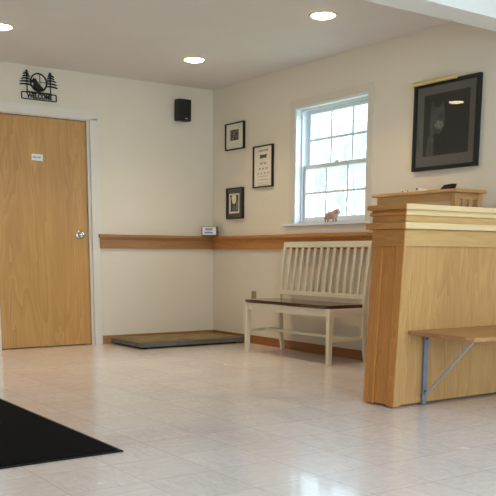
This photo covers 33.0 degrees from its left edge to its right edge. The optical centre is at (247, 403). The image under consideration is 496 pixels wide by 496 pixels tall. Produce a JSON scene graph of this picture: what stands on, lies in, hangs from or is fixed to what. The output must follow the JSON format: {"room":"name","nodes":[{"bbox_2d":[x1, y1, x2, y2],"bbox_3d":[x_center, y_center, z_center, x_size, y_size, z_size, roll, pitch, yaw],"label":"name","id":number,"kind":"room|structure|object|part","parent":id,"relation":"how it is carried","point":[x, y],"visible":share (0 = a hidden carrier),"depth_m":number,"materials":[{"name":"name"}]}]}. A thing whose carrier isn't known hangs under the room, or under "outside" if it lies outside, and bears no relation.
{"room":"veterinary waiting room","nodes":[
{"label":"veterinary waiting room","id":0,"kind":"room"},
{"bbox_2d":[0,61,212,335],"bbox_3d":[-2.733,-1.636,6.957,6.000,2.449,0.150,-7,12,-34],"label":"wall","id":1,"kind":"structure","parent":0,"point":[156,170],"depth_m":8.07,"materials":[{"name":"beige paint"}]},
{"bbox_2d":[19,69,57,101],"bbox_3d":[-1.823,-2.771,7.295,0.356,0.246,0.013,-7,12,-34],"label":"welcome sign","id":2,"kind":"object","parent":1,"relation":"attached to","point":[36,86],"visible":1,"depth_m":7.29,"materials":[{"name":"black metal"}]},
{"bbox_3d":[-1.823,-2.794,7.291,0.230,0.166,0.006,-7,12,-34],"label":"round frame","id":3,"kind":"part","parent":2,"relation":"part of","materials":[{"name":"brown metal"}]},
{"bbox_3d":[-1.824,-2.682,7.311,0.324,0.064,0.006,-7,12,-34],"label":"name frame","id":4,"kind":"part","parent":2,"relation":"part of","materials":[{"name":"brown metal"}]},
{"bbox_2d":[0,113,90,348],"bbox_3d":[-1.835,-1.524,7.525,0.876,2.022,0.120,-7,12,-34],"label":"door","id":5,"kind":"structure","parent":1,"relation":"in","point":[45,292],"depth_m":7.54,"materials":[{"name":"brown wood"}]},
{"bbox_2d":[32,154,42,160],"bbox_3d":[-1.865,-2.181,7.408,0.106,0.058,0.001,-7,12,-34],"label":"notice","id":6,"kind":"object","parent":5,"relation":"attached to","point":[37,157],"visible":1,"depth_m":7.41,"materials":[{"name":"white paper"}]},
{"bbox_3d":[-1.536,-1.558,7.707,0.084,0.084,0.080,-7,12,-34],"label":"knob","id":7,"kind":"part","parent":5,"relation":"part of","materials":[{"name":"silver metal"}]},
{"bbox_2d":[0,101,102,349],"bbox_3d":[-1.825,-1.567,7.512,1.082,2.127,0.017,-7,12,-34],"label":"trim","id":8,"kind":"structure","parent":1,"relation":"attached to","point":[6,106],"depth_m":7.69,"materials":[{"name":"white paint"}]},
{"bbox_2d":[99,234,212,248],"bbox_3d":[-0.867,-1.578,8.172,1.279,0.130,0.047,-7,12,-34],"label":"trim","id":9,"kind":"structure","parent":1,"relation":"attached to","point":[114,241],"depth_m":8.14,"materials":[{"name":"brown wood"}]},
{"bbox_2d":[202,226,218,235],"bbox_3d":[-0.375,-1.729,8.395,0.169,0.095,0.068,2,10,10],"label":"display","id":10,"kind":"object","parent":9,"relation":"on","point":[206,230],"visible":1,"depth_m":8.37,"materials":[{"name":"grey plastic"}]},
{"bbox_3d":[-0.389,-1.729,8.369,0.139,0.077,0.008,2,10,10],"label":"plate","id":11,"kind":"part","parent":10,"relation":"part of","materials":[{"name":"grey plastic"}]},
{"bbox_2d":[103,330,212,343],"bbox_3d":[-0.878,-0.671,8.351,1.243,0.079,0.013,-7,12,-34],"label":"baseboard","id":12,"kind":"structure","parent":1,"relation":"attached to","point":[106,339],"depth_m":8.23,"materials":[{"name":"brown wood"}]},
{"bbox_2d":[174,98,190,121],"bbox_3d":[-0.630,-2.825,8.065,0.136,0.203,0.124,-7,12,-34],"label":"wall speaker","id":13,"kind":"object","parent":1,"relation":"attached to","point":[182,113],"visible":1,"depth_m":8.02,"materials":[{"name":"black plastic"}]},
{"bbox_2d":[180,99,190,120],"bbox_3d":[-0.599,-2.816,8.022,0.124,0.188,0.015,-7,12,-34],"label":"grille","id":14,"kind":"object","parent":13,"relation":"attached to","point":[185,104],"depth_m":8.02,"materials":[{"name":"black plastic"}]},
{"bbox_2d":[0,0,452,89],"bbox_3d":[0.069,-2.183,2.801,6.000,0.120,9.900,-7,12,-34],"label":"ceiling","id":15,"kind":"structure","parent":0,"point":[239,41],"depth_m":6.17,"materials":[{"name":"paint"}]},
{"bbox_2d":[0,23,14,29],"bbox_3d":[-1.774,-2.691,5.988,0.202,0.019,0.202,-7,12,-34],"label":"recessed light","id":16,"kind":"object","parent":15,"relation":"in","point":[3,26],"visible":1,"depth_m":5.96,"materials":[{"name":"beige"}]},
{"bbox_2d":[182,57,205,62],"bbox_3d":[-0.449,-2.861,6.981,0.202,0.019,0.202,-7,12,-34],"label":"recessed light","id":17,"kind":"object","parent":15,"relation":"in","point":[186,59],"visible":1,"depth_m":6.94,"materials":[{"name":"beige"}]},
{"bbox_2d":[308,11,337,19],"bbox_3d":[0.508,-2.620,5.664,0.202,0.019,0.202,-7,12,-34],"label":"recessed light","id":18,"kind":"object","parent":15,"relation":"in","point":[321,15],"visible":1,"depth_m":5.63,"materials":[{"name":"beige"}]},
{"bbox_2d":[0,342,495,495],"bbox_3d":[0.055,0.346,3.253,6.000,0.120,9.900,-7,12,-34],"label":"floor","id":19,"kind":"structure","parent":0,"point":[216,419],"depth_m":4.21,"materials":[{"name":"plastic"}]},
{"bbox_2d":[0,398,123,468],"bbox_3d":[-1.568,0.129,4.049,1.222,0.010,1.832,-7,12,-34],"label":"door mat","id":20,"kind":"object","parent":19,"relation":"on","point":[27,437],"visible":1,"depth_m":3.79,"materials":[{"name":"rubber"}]},
{"bbox_2d":[111,332,244,348],"bbox_3d":[-0.665,-0.620,8.104,1.140,0.068,0.620,-7,12,-34],"label":"scale","id":21,"kind":"object","parent":19,"relation":"on","point":[164,340],"visible":0.99,"depth_m":7.92,"materials":[{"name":"grey metal"}]},
{"bbox_3d":[-0.665,-0.602,8.108,1.100,0.008,0.580,-7,12,-34],"label":"frame","id":22,"kind":"part","parent":21,"relation":"part of","materials":[{"name":"black plastic"}]},
{"bbox_2d":[244,241,372,365],"bbox_3d":[0.474,-0.870,7.003,0.443,0.964,1.158,-7,12,-34],"label":"bench","id":23,"kind":"object","parent":19,"relation":"on","point":[280,305],"visible":0.97,"depth_m":6.90,"materials":[{"name":"beige paint"}]},
{"bbox_3d":[-0.004,-0.677,7.386,0.044,0.440,0.044,-7,12,-34],"label":"leg","id":24,"kind":"part","parent":23,"relation":"part of","materials":[{"name":"beige paint"}]},
{"bbox_3d":[0.298,-0.718,7.574,0.072,0.462,0.040,-7,12,-34],"label":"leg","id":25,"kind":"part","parent":23,"relation":"part of","materials":[{"name":"beige paint"}]},
{"bbox_3d":[0.312,-1.188,7.498,0.084,0.502,0.036,-7,12,-34],"label":"post","id":26,"kind":"part","parent":23,"relation":"part of","materials":[{"name":"beige paint"}]},
{"bbox_3d":[0.446,-0.841,6.994,0.382,0.026,1.148,-7,12,-34],"label":"seat","id":27,"kind":"part","parent":23,"relation":"part of","materials":[{"name":"brown wood"}]},
{"bbox_3d":[0.607,-0.923,7.076,0.026,0.041,1.098,-7,12,-34],"label":"rail","id":28,"kind":"part","parent":23,"relation":"part of","materials":[{"name":"beige paint"}]},
{"bbox_3d":[0.652,-1.338,7.032,0.028,0.051,1.132,-7,12,-34],"label":"rail","id":29,"kind":"part","parent":23,"relation":"part of","materials":[{"name":"beige paint"}]},
{"bbox_3d":[0.630,-0.514,6.494,0.044,0.440,0.044,-7,12,-34],"label":"leg","id":30,"kind":"part","parent":23,"relation":"part of","materials":[{"name":"beige paint"}]},
{"bbox_3d":[0.928,-0.557,6.689,0.072,0.462,0.040,-7,12,-34],"label":"leg","id":31,"kind":"part","parent":23,"relation":"part of","materials":[{"name":"beige paint"}]},
{"bbox_3d":[0.941,-1.026,6.614,0.084,0.502,0.036,-7,12,-34],"label":"post","id":32,"kind":"part","parent":23,"relation":"part of","materials":[{"name":"beige paint"}]},
{"bbox_2d":[213,22,495,349],"bbox_3d":[2.530,-1.192,4.640,0.220,2.449,9.750,-7,12,-34],"label":"wall","id":33,"kind":"structure","parent":0,"point":[263,102],"depth_m":7.11,"materials":[{"name":"beige paint"}]},
{"bbox_2d":[226,187,243,218],"bbox_3d":[-0.127,-1.949,8.142,0.026,0.296,0.284,-7,12,-34],"label":"framed picture","id":34,"kind":"object","parent":33,"relation":"attached to","point":[234,197],"visible":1,"depth_m":8.13,"materials":[{"name":"brown metal"}]},
{"bbox_2d":[230,195,237,211],"bbox_3d":[-0.135,-1.953,8.151,0.001,0.158,0.145,-7,12,-34],"label":"print","id":35,"kind":"object","parent":34,"relation":"attached to","point":[233,198],"depth_m":8.15,"materials":[{"name":"grey paper"}]},
{"bbox_2d":[225,121,244,150],"bbox_3d":[-0.126,-2.568,8.034,0.026,0.249,0.316,-7,12,-34],"label":"framed picture","id":36,"kind":"object","parent":33,"relation":"attached to","point":[234,132],"visible":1,"depth_m":8.03,"materials":[{"name":"black"}]},
{"bbox_2d":[230,129,238,140],"bbox_3d":[-0.131,-2.581,8.039,0.001,0.098,0.140,-7,12,-34],"label":"print","id":37,"kind":"object","parent":36,"relation":"attached to","point":[234,133],"depth_m":8.04,"materials":[{"name":"grey paper"}]},
{"bbox_2d":[251,291,255,298],"bbox_3d":[0.055,-1.028,8.051,0.009,0.114,0.074,-7,12,-34],"label":"wall outlet","id":38,"kind":"object","parent":33,"relation":"attached to","point":[253,294],"visible":0.65,"depth_m":8.04,"materials":[{"name":"beige plastic"}]},
{"bbox_2d":[252,144,273,187],"bbox_3d":[0.139,-2.188,7.715,0.026,0.374,0.302,-7,12,-34],"label":"chart","id":39,"kind":"object","parent":33,"relation":"attached to","point":[263,155],"visible":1,"depth_m":7.71,"materials":[{"name":"grey paper"}]},
{"bbox_2d":[213,330,362,359],"bbox_3d":[0.708,-0.456,7.200,0.013,0.079,3.750,-7,12,-34],"label":"baseboard","id":40,"kind":"structure","parent":33,"relation":"attached to","point":[294,345],"depth_m":7.49,"materials":[{"name":"brown wood"}]},
{"bbox_2d":[212,232,372,248],"bbox_3d":[0.689,-1.367,7.042,0.047,0.130,3.715,-7,12,-34],"label":"trim","id":41,"kind":"structure","parent":33,"relation":"attached to","point":[247,241],"depth_m":7.64,"materials":[{"name":"brown wood"}]},
{"bbox_2d":[282,81,374,233],"bbox_3d":[0.740,-2.019,7.059,0.249,1.141,1.149,-7,12,-34],"label":"window","id":42,"kind":"structure","parent":33,"relation":"in","point":[302,118],"depth_m":7.17,"materials":[{"name":"beige paint"}]},
{"bbox_3d":[0.765,-2.029,7.053,0.214,0.987,0.934,-7,12,-34],"label":"frame","id":43,"kind":"part","parent":42,"relation":"part of","materials":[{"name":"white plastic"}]},
{"bbox_2d":[324,208,339,221],"bbox_3d":[0.706,-1.579,7.017,0.063,0.114,0.190,-7,12,-34],"label":"cow figurine","id":44,"kind":"object","parent":42,"relation":"on","point":[332,215],"visible":0.99,"depth_m":6.99,"materials":[{"name":"brown ceramic"}]},
{"bbox_3d":[0.755,-1.798,7.088,0.028,0.486,0.898,-7,12,-34],"label":"sash","id":45,"kind":"part","parent":42,"relation":"part of","materials":[{"name":"white glass"}]},
{"bbox_3d":[0.796,-2.254,7.034,0.030,0.503,0.898,-7,12,-34],"label":"sash","id":46,"kind":"part","parent":42,"relation":"part of","materials":[{"name":"white plastic"}]},
{"bbox_2d":[365,0,495,31],"bbox_3d":[-0.477,-2.146,3.600,5.700,0.259,0.193,-7,12,-34],"label":"beam","id":47,"kind":"structure","parent":33,"relation":"attached to","point":[476,13],"depth_m":4.71,"materials":[{"name":"white paint"}]},
{"bbox_2d":[411,72,482,171],"bbox_3d":[1.381,-1.986,5.909,0.072,0.632,0.603,-7,12,-34],"label":"framed picture","id":48,"kind":"object","parent":33,"relation":"attached to","point":[447,109],"visible":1,"depth_m":5.90,"materials":[{"name":"black paint"}]},
{"bbox_2d":[412,74,457,86],"bbox_3d":[1.334,-2.289,5.925,0.072,0.040,0.405,-7,12,-34],"label":"picture light","id":49,"kind":"object","parent":48,"relation":"attached to","point":[448,80],"depth_m":5.89,"materials":[{"name":"gold metal"}]},
{"bbox_2d":[422,87,470,156],"bbox_3d":[1.399,-1.984,5.919,0.001,0.425,0.422,-7,12,-34],"label":"print","id":50,"kind":"object","parent":48,"relation":"attached to","point":[446,112],"depth_m":5.91,"materials":[{"name":"black paper"}]},
{"bbox_2d":[363,203,495,406],"bbox_3d":[1.306,-0.615,5.106,1.362,1.122,0.315,-7,12,-34],"label":"reception desk","id":51,"kind":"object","parent":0,"point":[434,266],"depth_m":4.80,"materials":[{"name":"brown wood"}]},
{"bbox_3d":[0.784,-0.458,4.757,0.061,0.918,0.137,-7,12,-34],"label":"panel","id":52,"kind":"part","parent":51,"relation":"part of","materials":[{"name":"brown wood"}]},
{"bbox_3d":[0.786,-0.991,4.668,0.065,0.036,0.313,-7,12,-34],"label":"ledge moulding","id":53,"kind":"part","parent":51,"relation":"part of","materials":[{"name":"brown wood"}]},
{"bbox_3d":[0.795,-1.058,4.662,0.050,0.022,0.285,-7,12,-34],"label":"step moulding","id":54,"kind":"part","parent":51,"relation":"part of","materials":[{"name":"brown wood"}]},
{"bbox_2d":[372,188,486,206],"bbox_3d":[1.254,-0.850,5.991,0.310,1.286,0.800,-7,12,-34],"label":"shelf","id":55,"kind":"object","parent":51,"relation":"on","point":[453,195],"visible":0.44,"depth_m":5.66,"materials":[{"name":"brown wood"}]},
{"bbox_3d":[0.969,-0.881,6.215,0.042,1.264,0.042,-7,12,-34],"label":"leg","id":56,"kind":"part","parent":55,"relation":"part of","materials":[{"name":"brown wood"}]},
{"bbox_2d":[441,184,456,188],"bbox_3d":[1.362,-1.480,5.736,0.064,0.046,0.130,-7,12,-34],"label":"card holder","id":57,"kind":"object","parent":55,"relation":"on","point":[448,186],"visible":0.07,"depth_m":5.69,"materials":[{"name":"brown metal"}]},
{"bbox_3d":[1.369,-0.778,5.653,0.042,1.264,0.042,-7,12,-34],"label":"leg","id":58,"kind":"part","parent":55,"relation":"part of","materials":[{"name":"brown wood"}]},
{"bbox_3d":[1.466,-1.391,5.609,0.186,0.040,0.020,-7,12,-34],"label":"rail","id":59,"kind":"part","parent":55,"relation":"part of","materials":[{"name":"brown wood"}]},
{"bbox_3d":[1.556,-0.800,5.782,0.042,1.264,0.042,-7,12,-34],"label":"leg","id":60,"kind":"part","parent":55,"relation":"part of","materials":[{"name":"brown wood"}]},
{"bbox_3d":[1.316,-1.053,5.032,1.345,0.036,0.315,-7,12,-34],"label":"ledge moulding","id":61,"kind":"part","parent":51,"relation":"part of","materials":[{"name":"brown wood"}]},
{"bbox_3d":[1.323,-1.120,5.026,1.328,0.022,0.287,-7,12,-34],"label":"step moulding","id":62,"kind":"part","parent":51,"relation":"part of","materials":[{"name":"brown wood"}]},
{"bbox_2d":[409,325,495,403],"bbox_3d":[1.545,-0.222,4.890,1.258,0.428,0.488,-7,12,-34],"label":"wall shelf","id":63,"kind":"object","parent":51,"relation":"attached to","point":[477,333],"visible":1,"depth_m":4.68,"materials":[{"name":"brown wood"}]},
{"label":"outside","id":64,"kind":"structure","parent":0,"visible":0},
{"bbox_3d":[16.265,-1.911,20.328,39.400,0.300,60.000,-7,12,-34],"label":"lawn","id":65,"kind":"structure","parent":64,"visible":0},
{"bbox_2d":[314,112,365,216],"bbox_3d":[1.768,-5.539,19.496,4.425,7.017,3.843,-7,12,-34],"label":"bare tree","id":66,"kind":"object","parent":65,"relation":"on","point":[322,175],"visible":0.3,"depth_m":18.91,"materials":[{"name":"grey plant"}]},
{"bbox_2d":[314,111,365,215],"bbox_3d":[2.404,-9.463,35.844,8.738,9.006,5.091,6,11,28],"label":"bare tree","id":67,"kind":"object","parent":65,"relation":"on","point":[321,198],"visible":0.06,"depth_m":35.13,"materials":[{"name":"grey plant"}]},
{"bbox_2d":[314,104,367,215],"bbox_3d":[3.293,-6.294,24.988,6.408,6.595,6.657,-2,10,-12],"label":"bare tree","id":68,"kind":"object","parent":65,"relation":"on","point":[340,201],"visible":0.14,"depth_m":24.39,"materials":[{"name":"grey plant"}]},
{"bbox_2d":[324,104,367,214],"bbox_3d":[1.939,-3.499,13.407,2.612,5.145,4.551,3,10,15],"label":"bare tree","id":69,"kind":"object","parent":65,"relation":"on","point":[363,155],"visible":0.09,"depth_m":13.37,"materials":[{"name":"grey plant"}]}
]}

